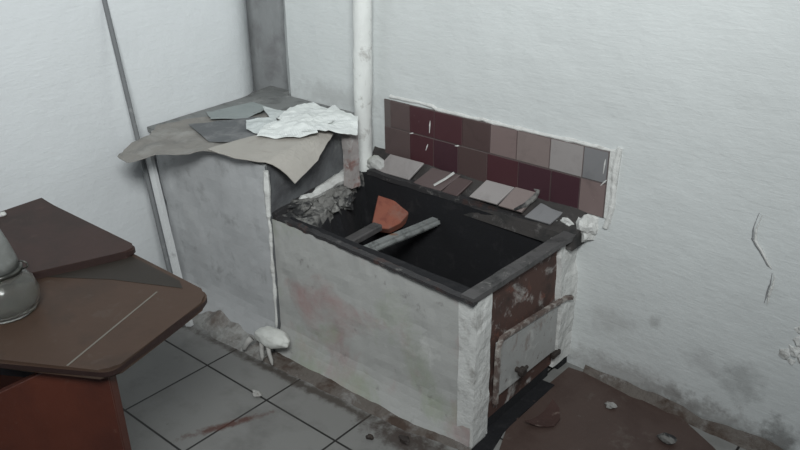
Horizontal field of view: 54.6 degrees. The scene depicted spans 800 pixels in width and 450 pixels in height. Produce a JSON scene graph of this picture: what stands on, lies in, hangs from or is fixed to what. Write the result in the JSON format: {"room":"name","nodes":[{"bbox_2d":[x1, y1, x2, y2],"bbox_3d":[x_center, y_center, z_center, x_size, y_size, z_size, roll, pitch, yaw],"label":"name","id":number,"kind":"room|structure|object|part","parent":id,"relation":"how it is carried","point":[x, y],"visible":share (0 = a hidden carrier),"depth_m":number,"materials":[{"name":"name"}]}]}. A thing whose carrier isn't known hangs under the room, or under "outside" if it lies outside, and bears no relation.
{"room":"abandoned kitchen","nodes":[
{"label":"abandoned kitchen","id":0,"kind":"room"},
{"bbox_2d":[0,0,253,273],"bbox_3d":[-2.115,-0.497,1.982,1.163,2.750,4.720,18,31,37],"label":"wall","id":1,"kind":"structure","parent":0,"point":[65,122],"depth_m":2.92,"materials":[{"name":"paint"}]},
{"bbox_2d":[246,0,288,90],"bbox_3d":[-0.637,-1.269,3.639,0.859,2.760,0.111,18,31,37],"label":"wall","id":2,"kind":"structure","parent":0,"point":[265,18],"depth_m":3.75,"materials":[{"name":"grey paint"}]},
{"bbox_2d":[282,171,369,237],"bbox_3d":[-0.232,0.015,2.975,0.196,0.281,0.548,12,27,27],"label":"rubble","id":3,"kind":"object","parent":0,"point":[355,223],"depth_m":2.94,"materials":[{"name":"grey concrete"}]},
{"bbox_2d":[116,321,744,449],"bbox_3d":[-0.127,1.311,1.236,5.400,0.100,5.100,18,31,37],"label":"floor","id":4,"kind":"structure","parent":0,"point":[193,390],"depth_m":2.65,"materials":[{"name":"grey tile"}]},
{"bbox_2d":[0,198,206,449],"bbox_3d":[-0.972,0.472,2.131,1.021,0.724,0.641,18,31,37],"label":"table","id":5,"kind":"object","parent":4,"relation":"on","point":[102,307],"visible":1,"depth_m":1.83,"materials":[{"name":"brown wood"}]},
{"bbox_3d":[-1.287,0.380,2.411,0.040,0.672,0.500,18,31,37],"label":"leg panel","id":6,"kind":"part","parent":5,"relation":"part of","materials":[{"name":"red wood"}]},
{"bbox_2d":[0,230,39,323],"bbox_3d":[-0.960,0.105,1.839,0.168,0.230,0.168,18,31,37],"label":"kettle","id":7,"kind":"object","parent":5,"relation":"on","point":[19,288],"visible":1,"depth_m":1.82,"materials":[{"name":"white metal"}]},
{"bbox_2d":[0,269,39,323],"bbox_3d":[-0.959,0.163,1.865,0.168,0.104,0.168,18,31,37],"label":"jar","id":8,"kind":"object","parent":7,"relation":"attached to","point":[19,288],"depth_m":1.82,"materials":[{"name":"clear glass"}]},
{"bbox_3d":[-0.906,0.606,1.893,0.500,0.672,0.310,18,31,37],"label":"leg panel","id":9,"kind":"part","parent":5,"relation":"part of","materials":[{"name":"brown wood"}]},
{"bbox_2d":[102,0,193,326],"bbox_3d":[-0.961,-0.209,2.975,0.045,1.271,0.314,-20,30,-36],"label":"rod","id":10,"kind":"object","parent":4,"relation":"on","point":[150,161],"visible":0.77,"depth_m":2.99,"materials":[{"name":"grey metal"}]},
{"bbox_2d":[147,86,353,360],"bbox_3d":[-0.565,-0.071,3.284,0.863,0.755,0.868,18,31,37],"label":"counter","id":11,"kind":"object","parent":4,"relation":"on","point":[221,207],"visible":0.34,"depth_m":2.99,"materials":[{"name":"paint"}]},
{"bbox_2d":[117,113,278,162],"bbox_3d":[-0.691,-0.348,2.979,0.684,0.026,0.550,-2,24,-3],"label":"sheet","id":12,"kind":"object","parent":11,"relation":"on","point":[172,138],"visible":0.39,"depth_m":2.89,"materials":[{"name":"beige paper"}]},
{"bbox_2d":[188,117,260,141],"bbox_3d":[-0.642,-0.362,2.972,0.292,0.010,0.318,-10,26,-19],"label":"paper","id":13,"kind":"object","parent":12,"relation":"on","point":[235,129],"visible":0.76,"depth_m":2.98,"materials":[{"name":"grey paper"}]},
{"bbox_2d":[246,106,283,133],"bbox_3d":[-0.533,-0.420,3.059,0.156,0.022,0.408,-1,24,-1],"label":"newspaper","id":14,"kind":"object","parent":13,"relation":"on","point":[255,125],"visible":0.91,"depth_m":3.05,"materials":[{"name":"white paper"}]},
{"bbox_2d":[207,131,333,182],"bbox_3d":[-0.422,-0.260,2.829,0.335,0.092,0.429,18,31,37],"label":"cardboard sheet","id":15,"kind":"object","parent":12,"relation":"on","point":[294,156],"visible":0.93,"depth_m":2.76,"materials":[{"name":"beige cardboard"}]},
{"bbox_2d":[257,118,317,138],"bbox_3d":[-0.409,-0.364,2.901,0.226,0.035,0.171,2,24,6],"label":"newspaper","id":16,"kind":"object","parent":15,"relation":"on","point":[281,128],"visible":1,"depth_m":2.88,"materials":[{"name":"white paper"}]},
{"bbox_2d":[278,102,333,123],"bbox_3d":[-0.352,-0.433,3.058,0.236,0.023,0.330,-19,30,-35],"label":"newspaper","id":17,"kind":"object","parent":12,"relation":"on","point":[305,111],"visible":0.66,"depth_m":3.11,"materials":[{"name":"white paper"}]},
{"bbox_2d":[302,105,357,134],"bbox_3d":[-0.234,-0.397,2.986,0.191,0.042,0.339,4,25,11],"label":"newspaper","id":18,"kind":"object","parent":17,"relation":"on","point":[343,123],"visible":1,"depth_m":2.96,"materials":[{"name":"white paper"}]},
{"bbox_2d":[206,102,269,118],"bbox_3d":[-0.670,-0.467,3.210,0.267,0.010,0.211,-19,30,-34],"label":"paper","id":19,"kind":"object","parent":11,"relation":"on","point":[246,110],"visible":0.93,"depth_m":3.22,"materials":[{"name":"grey paper"}]},
{"bbox_2d":[252,390,261,396],"bbox_3d":[-0.502,0.590,2.707,0.046,0.016,0.028,18,31,37],"label":"crumb","id":20,"kind":"object","parent":4,"relation":"on","point":[255,393],"visible":1,"depth_m":2.70,"materials":[{"name":"paint"}]},
{"bbox_2d":[242,326,289,364],"bbox_3d":[-0.488,0.433,2.874,0.211,0.121,0.095,18,31,37],"label":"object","id":21,"kind":"object","parent":4,"relation":"on","point":[270,337],"visible":1,"depth_m":2.83,"materials":[{"name":"white"}]},
{"bbox_2d":[366,434,373,439],"bbox_3d":[-0.097,0.682,2.492,0.032,0.013,0.022,18,31,37],"label":"crumb","id":22,"kind":"object","parent":4,"relation":"on","point":[369,436],"visible":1,"depth_m":2.49,"materials":[{"name":"stone"}]},
{"bbox_2d":[398,435,409,444],"bbox_3d":[0.014,0.683,2.476,0.045,0.019,0.026,18,31,37],"label":"crumb","id":23,"kind":"object","parent":4,"relation":"on","point":[404,439],"visible":1,"depth_m":2.47,"materials":[{"name":"stone"}]},
{"bbox_2d":[263,146,598,449],"bbox_3d":[0.048,0.212,2.782,1.089,0.634,0.774,18,31,37],"label":"stove","id":24,"kind":"object","parent":4,"relation":"on","point":[433,327],"visible":0.94,"depth_m":2.63,"materials":[{"name":"paint"}]},
{"bbox_2d":[288,197,313,214],"bbox_3d":[-0.381,-0.077,2.850,0.130,0.041,0.151,-1,24,0],"label":"chunk","id":25,"kind":"object","parent":24,"relation":"on","point":[299,206],"visible":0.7,"depth_m":2.81,"materials":[{"name":"grey concrete"}]},
{"bbox_2d":[317,196,340,213],"bbox_3d":[-0.264,-0.078,2.891,0.102,0.060,0.102,4,25,11],"label":"chunk","id":26,"kind":"object","parent":24,"relation":"attached to","point":[332,206],"visible":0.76,"depth_m":2.86,"materials":[{"name":"grey concrete"}]},
{"bbox_2d":[332,189,354,209],"bbox_3d":[-0.218,-0.102,2.973,0.105,0.073,0.112,18,31,37],"label":"chunk","id":27,"kind":"object","parent":24,"relation":"in","point":[345,196],"visible":0.77,"depth_m":2.95,"materials":[{"name":"grey concrete"}]},
{"bbox_2d":[342,134,360,188],"bbox_3d":[-0.191,-0.252,3.018,0.048,0.216,0.049,18,31,37],"label":"stub","id":28,"kind":"object","parent":24,"relation":"on","point":[350,146],"visible":0.94,"depth_m":3.00,"materials":[{"name":"grey concrete"}]},
{"bbox_2d":[352,0,372,171],"bbox_3d":[-0.160,-1.189,2.776,0.113,2.152,0.096,18,31,37],"label":"flue pipe","id":29,"kind":"object","parent":24,"relation":"on","point":[362,9],"visible":0.84,"depth_m":3.01,"materials":[{"name":"white metal"}]},
{"bbox_2d":[372,196,407,232],"bbox_3d":[-0.032,-0.040,3.096,0.139,0.126,0.130,6,25,14],"label":"brick","id":30,"kind":"object","parent":24,"relation":"in","point":[388,213],"visible":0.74,"depth_m":3.08,"materials":[{"name":"orange brick"}]},
{"bbox_2d":[376,154,472,195],"bbox_3d":[0.087,-0.196,3.013,0.444,0.070,0.072,18,31,37],"label":"tiles","id":31,"kind":"object","parent":24,"relation":"on","point":[397,166],"depth_m":3.00,"materials":[{"name":"grey tile"}]},
{"bbox_2d":[433,172,454,185],"bbox_3d":[0.167,-0.175,2.943,0.080,0.057,0.010,0,24,2],"label":"chalk splinter","id":32,"kind":"object","parent":31,"relation":"on","point":[452,173],"visible":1,"depth_m":2.94,"materials":[{"name":"white paint"}]},
{"bbox_2d":[469,180,561,224],"bbox_3d":[0.413,-0.085,2.743,0.369,0.079,0.070,18,31,37],"label":"tiles","id":33,"kind":"object","parent":24,"relation":"on","point":[491,192],"depth_m":2.75,"materials":[{"name":"grey tile"}]},
{"bbox_2d":[514,189,539,209],"bbox_3d":[0.447,-0.088,2.708,0.090,0.073,0.049,-18,29,-32],"label":"crust","id":34,"kind":"object","parent":33,"relation":"on","point":[534,196],"visible":1,"depth_m":2.70,"materials":[{"name":"grey concrete"}]},
{"bbox_3d":[0.395,0.472,2.525,0.038,0.035,0.048,18,31,37],"label":"door knob","id":35,"kind":"part","parent":24,"relation":"part of","materials":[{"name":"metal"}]},
{"bbox_3d":[0.386,0.347,2.554,0.046,0.472,0.457,18,31,37],"label":"plate","id":36,"kind":"part","parent":24,"relation":"part of","materials":[{"name":"metal"}]},
{"bbox_3d":[0.420,0.404,2.570,0.018,0.207,0.365,18,31,37],"label":"fire door","id":37,"kind":"part","parent":24,"relation":"part of","materials":[{"name":"grey paint"}]},
{"bbox_2d":[471,380,554,449],"bbox_3d":[0.389,0.637,2.581,0.081,0.008,0.460,18,31,37],"label":"soot spill","id":38,"kind":"object","parent":4,"relation":"on","point":[495,431],"visible":0.98,"depth_m":2.58,"materials":[{"name":"black"}]},
{"bbox_2d":[499,367,715,449],"bbox_3d":[0.635,0.747,2.333,0.750,0.004,0.845,18,31,37],"label":"sheet","id":39,"kind":"object","parent":4,"relation":"on","point":[585,422],"visible":1,"depth_m":2.53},
{"bbox_2d":[525,399,559,426],"bbox_3d":[0.489,0.630,2.560,0.078,0.023,0.165,18,31,37],"label":"flake","id":40,"kind":"object","parent":39,"relation":"on","point":[550,416],"visible":1,"depth_m":2.56,"materials":[{"name":"brown paint"}]},
{"bbox_2d":[605,401,616,408],"bbox_3d":[0.710,0.607,2.611,0.044,0.017,0.028,18,31,37],"label":"crumb","id":41,"kind":"object","parent":39,"relation":"on","point":[610,405],"visible":1,"depth_m":2.61,"materials":[{"name":"grey concrete"}]},
{"bbox_2d":[657,432,676,444],"bbox_3d":[0.844,0.673,2.447,0.064,0.024,0.040,18,31,37],"label":"crumb","id":42,"kind":"object","parent":39,"relation":"on","point":[667,438],"visible":1,"depth_m":2.44,"materials":[{"name":"white concrete"}]},
{"bbox_2d":[283,0,799,449],"bbox_3d":[1.257,-0.539,1.943,4.693,2.750,0.304,20,32,39],"label":"wall","id":43,"kind":"structure","parent":0,"point":[700,99],"depth_m":2.41,"materials":[{"name":"paint"}]},
{"bbox_2d":[384,95,622,228],"bbox_3d":[0.323,-0.255,2.820,1.046,0.287,0.027,21,32,39],"label":"tile backsplash","id":44,"kind":"structure","parent":43,"relation":"attached to","point":[581,175],"depth_m":2.75,"materials":[{"name":"tile"}]},
{"bbox_2d":[583,365,782,449],"bbox_3d":[1.132,0.695,2.384,1.304,0.042,0.043,20,32,39],"label":"baseboard","id":45,"kind":"structure","parent":43,"relation":"attached to","point":[747,441],"depth_m":2.56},
{"bbox_2d":[751,214,771,268],"bbox_3d":[1.040,0.044,2.213,0.071,0.159,0.011,18,31,37],"label":"paint","id":46,"kind":"object","parent":43,"relation":"attached to","point":[754,237],"visible":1,"depth_m":2.22,"materials":[{"name":"white paint"}]},
{"bbox_2d":[764,275,774,303],"bbox_3d":[1.073,0.187,2.245,0.018,0.105,0.010,18,31,37],"label":"paint","id":47,"kind":"object","parent":43,"relation":"attached to","point":[773,282],"visible":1,"depth_m":2.24,"materials":[{"name":"white paint"}]},
{"bbox_2d":[779,326,799,364],"bbox_3d":[1.170,0.344,2.224,0.136,0.170,0.041,18,31,37],"label":"plaster","id":48,"kind":"object","parent":43,"relation":"attached to","point":[793,351],"visible":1,"depth_m":2.25,"materials":[{"name":"white paint"}]}
]}

